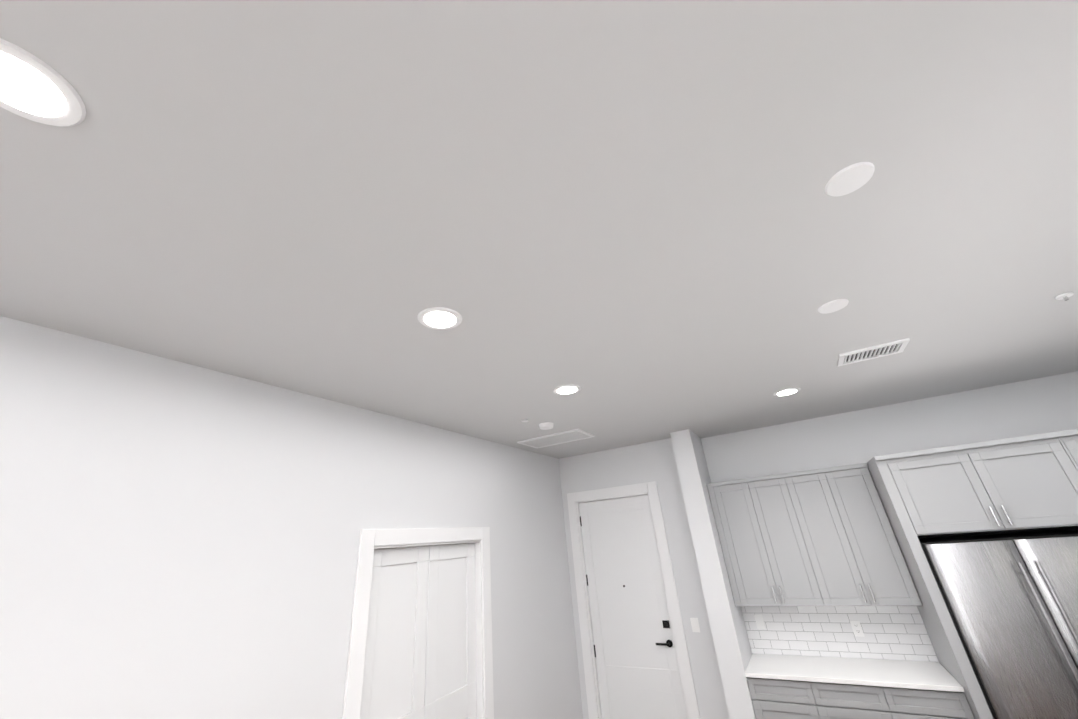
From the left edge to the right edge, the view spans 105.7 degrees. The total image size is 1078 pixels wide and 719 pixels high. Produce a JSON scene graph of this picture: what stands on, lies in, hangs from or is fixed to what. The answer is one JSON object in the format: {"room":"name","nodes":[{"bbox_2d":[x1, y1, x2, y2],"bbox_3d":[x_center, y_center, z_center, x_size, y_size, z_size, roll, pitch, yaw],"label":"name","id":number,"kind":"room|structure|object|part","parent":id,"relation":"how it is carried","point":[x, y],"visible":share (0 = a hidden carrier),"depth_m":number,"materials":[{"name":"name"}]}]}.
{"room":"kitchen","nodes":[
{"label":"kitchen","id":0,"kind":"room"},
{"bbox_2d":[0,316,1077,718],"bbox_3d":[0.186,0.507,-0.118,5.342,2.980,10.030,-18,-27,26],"label":"wall","id":1,"kind":"structure","parent":0,"point":[178,540],"depth_m":2.19,"materials":[{"name":"white paint"}]},
{"bbox_2d":[360,546,428,718],"bbox_3d":[-0.901,2.280,2.513,0.095,2.044,0.549,-18,-27,26],"label":"closet door","id":2,"kind":"structure","parent":1,"relation":"in","point":[394,676],"depth_m":2.73,"materials":[{"name":"white wood"}]},
{"bbox_2d":[342,527,493,718],"bbox_3d":[-0.774,2.320,2.762,0.139,2.180,1.350,-18,-27,26],"label":"door frame","id":3,"kind":"structure","parent":1,"relation":"attached to","point":[370,540],"depth_m":3.01,"materials":[{"name":"white wood"}]},
{"bbox_2d":[424,543,476,718],"bbox_3d":[-0.617,2.455,2.954,0.095,2.044,0.549,-18,-27,26],"label":"closet door","id":4,"kind":"structure","parent":1,"relation":"in","point":[450,678],"depth_m":3.12,"materials":[{"name":"white wood"}]},
{"bbox_2d":[579,495,686,718],"bbox_3d":[0.937,2.725,4.280,0.887,2.404,0.099,-18,-27,26],"label":"entry door","id":5,"kind":"structure","parent":1,"relation":"in","point":[638,674],"depth_m":4.30,"materials":[{"name":"white wood"}]},
{"bbox_2d":[567,481,700,718],"bbox_3d":[0.950,2.679,4.317,1.120,2.540,0.139,-18,-27,26],"label":"door frame","id":6,"kind":"structure","parent":1,"relation":"attached to","point":[587,640],"depth_m":4.35,"materials":[{"name":"white wood"}]},
{"bbox_2d":[690,618,699,631],"bbox_3d":[1.505,2.560,3.936,0.072,0.118,0.012,-18,-27,26],"label":"light switch","id":7,"kind":"object","parent":1,"relation":"attached to","point":[695,625],"visible":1,"depth_m":3.93,"materials":[{"name":"white plastic"}]},
{"bbox_2d":[754,614,765,629],"bbox_3d":[2.131,2.533,3.941,0.072,0.118,0.012,-18,-27,26],"label":"switch","id":8,"kind":"object","parent":1,"relation":"attached to","point":[759,619],"depth_m":3.94,"materials":[{"name":"white plastic"}]},
{"bbox_2d":[706,472,833,606],"bbox_3d":[2.212,1.753,4.006,0.777,1.109,0.338,-18,-27,26],"label":"upper cabinet","id":9,"kind":"object","parent":1,"relation":"attached to","point":[826,597],"depth_m":3.85,"materials":[{"name":"grey wood"}]},
{"bbox_2d":[849,620,864,636],"bbox_3d":[2.793,2.362,3.584,0.072,0.118,0.008,-18,-27,26],"label":"outlet","id":10,"kind":"object","parent":1,"relation":"attached to","point":[856,627],"depth_m":3.58,"materials":[{"name":"white plastic"}]},
{"bbox_2d":[794,463,922,606],"bbox_3d":[2.753,1.582,3.724,0.724,1.109,0.338,-18,-27,26],"label":"upper cabinet","id":11,"kind":"object","parent":1,"relation":"attached to","point":[864,564],"depth_m":3.54,"materials":[{"name":"grey wood"}]},
{"bbox_3d":[2.431,2.018,3.522,0.734,0.130,0.041,-18,-27,26],"label":"handle","id":12,"kind":"part","parent":11,"relation":"part of","materials":[{"name":"silver metal"}]},
{"bbox_2d":[0,0,1077,458],"bbox_3d":[0.101,-0.883,0.493,5.800,0.060,10.400,-18,-27,26],"label":"ceiling","id":13,"kind":"structure","parent":0,"point":[634,220],"depth_m":1.27,"materials":[{"name":"grey paint"}]},
{"bbox_2d":[0,38,85,126],"bbox_3d":[-1.100,-0.581,0.860,0.200,0.007,0.200,-18,-27,26],"label":"recessed light","id":14,"kind":"object","parent":13,"relation":"in","point":[34,88],"visible":1,"depth_m":0.87,"materials":[{"name":"white plastic"}]},
{"bbox_2d":[417,307,461,329],"bbox_3d":[-0.452,-0.183,1.865,0.200,0.007,0.200,-18,-27,26],"label":"recessed light","id":15,"kind":"object","parent":13,"relation":"in","point":[440,318],"visible":1,"depth_m":1.85,"materials":[{"name":"white plastic"}]},
{"bbox_2d":[539,422,553,429],"bbox_3d":[0.066,0.599,3.667,0.136,0.034,0.136,-18,-27,26],"label":"smoke detector","id":16,"kind":"object","parent":13,"relation":"attached to","point":[545,425],"visible":1,"depth_m":3.63,"materials":[{"name":"white plastic"}]},
{"bbox_2d":[517,429,594,447],"bbox_3d":[0.174,0.823,4.211,0.700,0.014,0.400,-18,-27,26],"label":"ceiling access panel","id":17,"kind":"object","parent":13,"relation":"in","point":[559,438],"visible":1,"depth_m":4.19,"materials":[{"name":"white paint"}]},
{"bbox_2d":[553,384,580,394],"bbox_3d":[0.197,0.214,2.869,0.200,0.007,0.200,-18,-27,26],"label":"recessed light","id":18,"kind":"object","parent":13,"relation":"in","point":[566,389],"visible":1,"depth_m":2.85,"materials":[{"name":"white plastic"}]},
{"bbox_2d":[773,387,800,395],"bbox_3d":[2.015,0.266,3.318,0.200,0.007,0.200,-18,-27,26],"label":"recessed light","id":19,"kind":"object","parent":13,"relation":"in","point":[787,391],"visible":0.96,"depth_m":3.30,"materials":[{"name":"white plastic"}]},
{"bbox_2d":[818,299,848,313],"bbox_3d":[1.427,-0.271,1.988,0.124,0.030,0.138,-18,-27,26],"label":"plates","id":20,"kind":"object","parent":13,"relation":"attached to","point":[835,305],"depth_m":2.03,"materials":[{"name":"white plastic"}]},
{"bbox_2d":[825,162,874,196],"bbox_3d":[0.946,-0.561,1.253,0.126,0.030,0.133,-18,-27,26],"label":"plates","id":21,"kind":"object","parent":13,"relation":"attached to","point":[850,179],"depth_m":1.27,"materials":[{"name":"white plastic"}]},
{"bbox_2d":[837,338,909,366],"bbox_3d":[2.157,-0.041,2.652,0.360,0.014,0.230,-18,-27,26],"label":"ceiling vent","id":22,"kind":"object","parent":13,"relation":"in","point":[877,351],"visible":0.96,"depth_m":2.64,"materials":[{"name":"white metal"}]},
{"bbox_2d":[1055,292,1072,300],"bbox_3d":[2.668,-0.330,2.084,0.077,0.030,0.121,-18,-27,26],"label":"sprinkler","id":23,"kind":"object","parent":13,"relation":"attached to","point":[1064,296],"depth_m":2.11,"materials":[{"name":"white metal"}]},
{"bbox_3d":[0.329,1.882,-0.749,5.800,0.060,10.400,-18,-27,26],"label":"floor","id":24,"kind":"structure","parent":0,"visible":0},
{"bbox_2d":[747,679,829,718],"bbox_3d":[2.142,3.069,3.360,0.520,0.868,0.608,-18,-27,26],"label":"base cabinet","id":25,"kind":"object","parent":24,"relation":"on","point":[771,698],"depth_m":3.24,"materials":[{"name":"grey wood"}]},
{"bbox_2d":[746,651,964,694],"bbox_3d":[2.470,2.538,3.343,1.384,0.030,0.633,-18,-27,26],"label":"countertop","id":26,"kind":"structure","parent":25,"relation":"on","point":[912,674],"depth_m":3.25,"materials":[{"name":"white stone"}]},
{"bbox_2d":[822,683,905,718],"bbox_3d":[2.511,2.952,3.168,0.580,0.868,0.608,-18,-27,26],"label":"base cabinet","id":27,"kind":"object","parent":24,"relation":"on","point":[844,701],"depth_m":3.03,"materials":[{"name":"grey wood"}]},
{"bbox_2d":[894,687,974,718],"bbox_3d":[2.880,2.835,2.976,0.520,0.868,0.608,-18,-27,26],"label":"base cabinet","id":28,"kind":"object","parent":24,"relation":"on","point":[915,704],"depth_m":2.85,"materials":[{"name":"grey wood"}]},
{"bbox_2d":[867,429,1077,718],"bbox_3d":[3.842,1.748,2.661,1.988,2.445,0.809,-18,-27,26],"label":"refrigerator cabinet","id":29,"kind":"object","parent":24,"relation":"on","point":[1029,483],"visible":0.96,"depth_m":2.95,"materials":[{"name":"grey wood"}]},
{"bbox_2d":[919,530,1077,718],"bbox_3d":[3.462,2.142,2.679,0.953,1.800,0.826,-18,-27,26],"label":"fridge","id":30,"kind":"object","parent":24,"relation":"on","point":[1011,601],"visible":0.92,"depth_m":2.65,"materials":[{"name":"stainless steel"}]},
{"bbox_3d":[3.249,1.824,2.464,0.733,1.086,0.064,-18,-27,26],"label":"handle","id":31,"kind":"part","parent":30,"relation":"part of","materials":[{"name":"silver metal"}]}
]}

